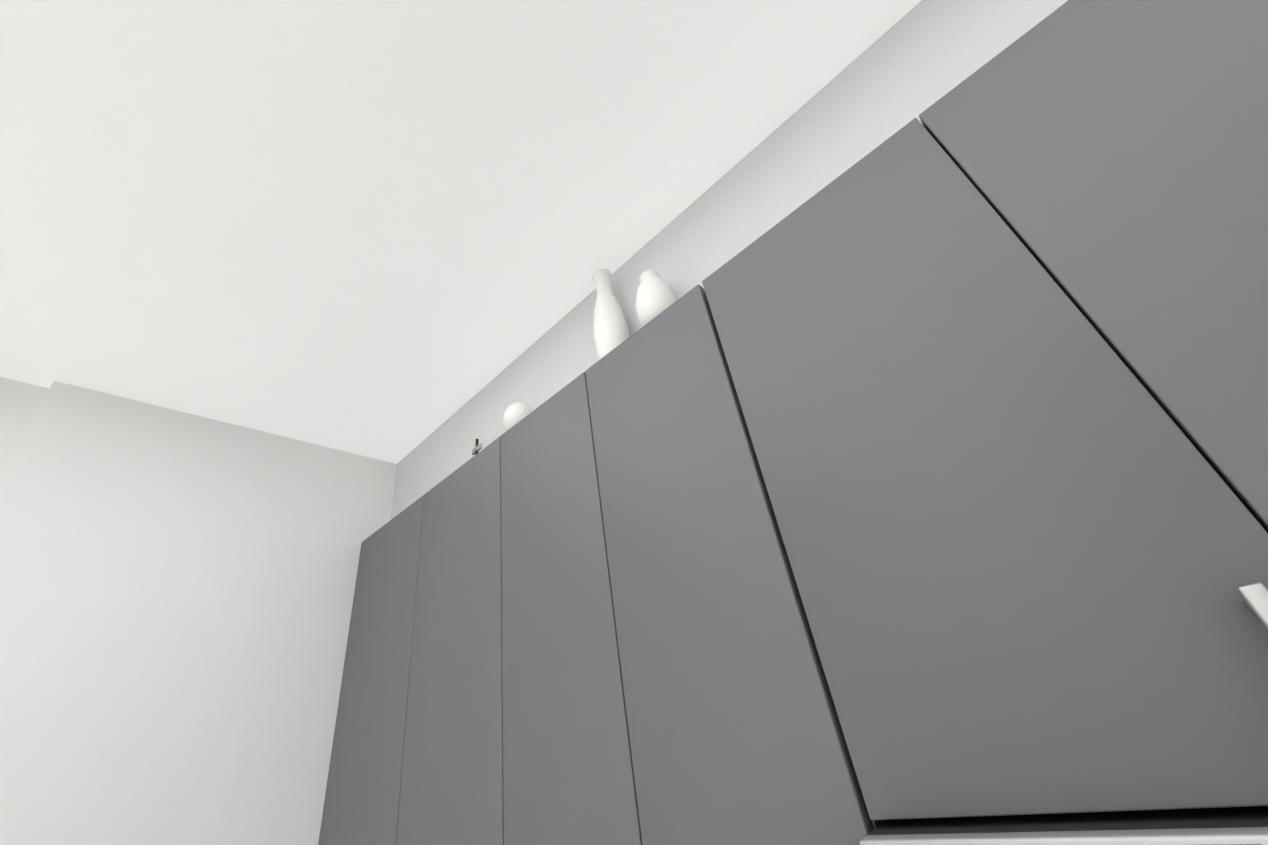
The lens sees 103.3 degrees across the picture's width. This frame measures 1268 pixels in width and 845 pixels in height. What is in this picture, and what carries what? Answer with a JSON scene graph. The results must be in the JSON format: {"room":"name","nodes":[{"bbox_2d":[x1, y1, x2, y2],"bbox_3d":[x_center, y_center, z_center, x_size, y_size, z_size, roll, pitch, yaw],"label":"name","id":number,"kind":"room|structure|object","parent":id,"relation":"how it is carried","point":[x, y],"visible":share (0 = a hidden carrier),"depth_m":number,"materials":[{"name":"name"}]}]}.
{"room":"kitchen","nodes":[
{"label":"kitchen","id":0,"kind":"room"},
{"bbox_2d":[0,377,396,844],"bbox_3d":[-2.163,0.828,-0.209,0.220,2.950,4.600,-32,-38,32],"label":"wall","id":1,"kind":"structure","parent":0,"point":[177,589],"depth_m":1.24,"materials":[{"name":"white paint"}]},
{"bbox_2d":[0,0,921,463],"bbox_3d":[-1.259,-1.150,-0.252,3.720,0.060,4.840,-32,-38,32],"label":"ceiling","id":2,"kind":"structure","parent":0,"point":[392,230],"depth_m":0.97,"materials":[{"name":"white paint"}]},
{"bbox_2d":[391,0,1067,518],"bbox_3d":[0.295,-0.365,1.080,3.020,0.314,0.235,-32,-38,32],"label":"wall","id":3,"kind":"structure","parent":0,"point":[911,64],"depth_m":0.98,"materials":[{"name":"paint"}]},
{"bbox_3d":[0.608,0.794,0.508,3.620,2.950,0.120,-32,-38,32],"label":"wall","id":4,"kind":"structure","parent":0,"visible":0},
{"bbox_2d":[318,435,505,844],"bbox_3d":[-0.409,0.778,1.222,0.815,1.242,0.319,-32,-38,32],"label":"upper cabinet","id":5,"kind":"object","parent":4,"relation":"attached to","point":[418,754],"depth_m":1.16,"materials":[{"name":"grey plastic"}]},
{"bbox_2d":[472,439,481,454],"bbox_3d":[-0.429,0.082,1.370,0.044,0.085,0.036,-32,-38,32],"label":"decorative figurine","id":6,"kind":"object","parent":5,"relation":"on","point":[476,449],"visible":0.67,"depth_m":1.37,"materials":[{"name":"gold metal"}]},
{"bbox_2d":[502,272,893,844],"bbox_3d":[0.095,0.458,0.850,0.664,1.242,0.319,-32,-38,32],"label":"upper cabinet","id":7,"kind":"object","parent":4,"relation":"attached to","point":[676,673],"depth_m":0.75,"materials":[{"name":"grey plastic"}]},
{"bbox_2d":[503,402,533,430],"bbox_3d":[-0.287,-0.005,1.268,0.084,0.084,0.084,-32,-38,32],"label":"decorative sphere","id":8,"kind":"object","parent":7,"relation":"on","point":[515,413],"visible":0.46,"depth_m":1.24,"materials":[{"name":"white ceramic"}]},
{"bbox_2d":[592,269,629,359],"bbox_3d":[-0.057,-0.238,1.137,0.080,0.270,0.080,-32,-38,32],"label":"vase","id":9,"kind":"object","parent":7,"relation":"on","point":[610,330],"visible":0.88,"depth_m":1.09,"materials":[{"name":"white ceramic"}]},
{"bbox_2d":[635,270,675,326],"bbox_3d":[0.044,-0.247,1.037,0.086,0.150,0.086,-32,-38,32],"label":"round vase","id":10,"kind":"object","parent":7,"relation":"on","point":[655,296],"visible":0.73,"depth_m":1.00,"materials":[{"name":"white ceramic"}]},
{"bbox_2d":[714,0,1267,819],"bbox_3d":[0.591,0.143,0.483,0.802,1.242,0.319,-32,-38,32],"label":"upper cabinet","id":11,"kind":"object","parent":4,"relation":"attached to","point":[914,468],"depth_m":0.50,"materials":[{"name":"grey plastic"}]},
{"bbox_2d":[860,806,1267,844],"bbox_3d":[0.612,0.433,0.262,0.755,0.408,0.407,-32,-38,32],"label":"microwave","id":12,"kind":"object","parent":11,"relation":"attached to","point":[1229,826],"visible":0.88,"depth_m":0.39,"materials":[{"name":"silver metal"}]}
]}

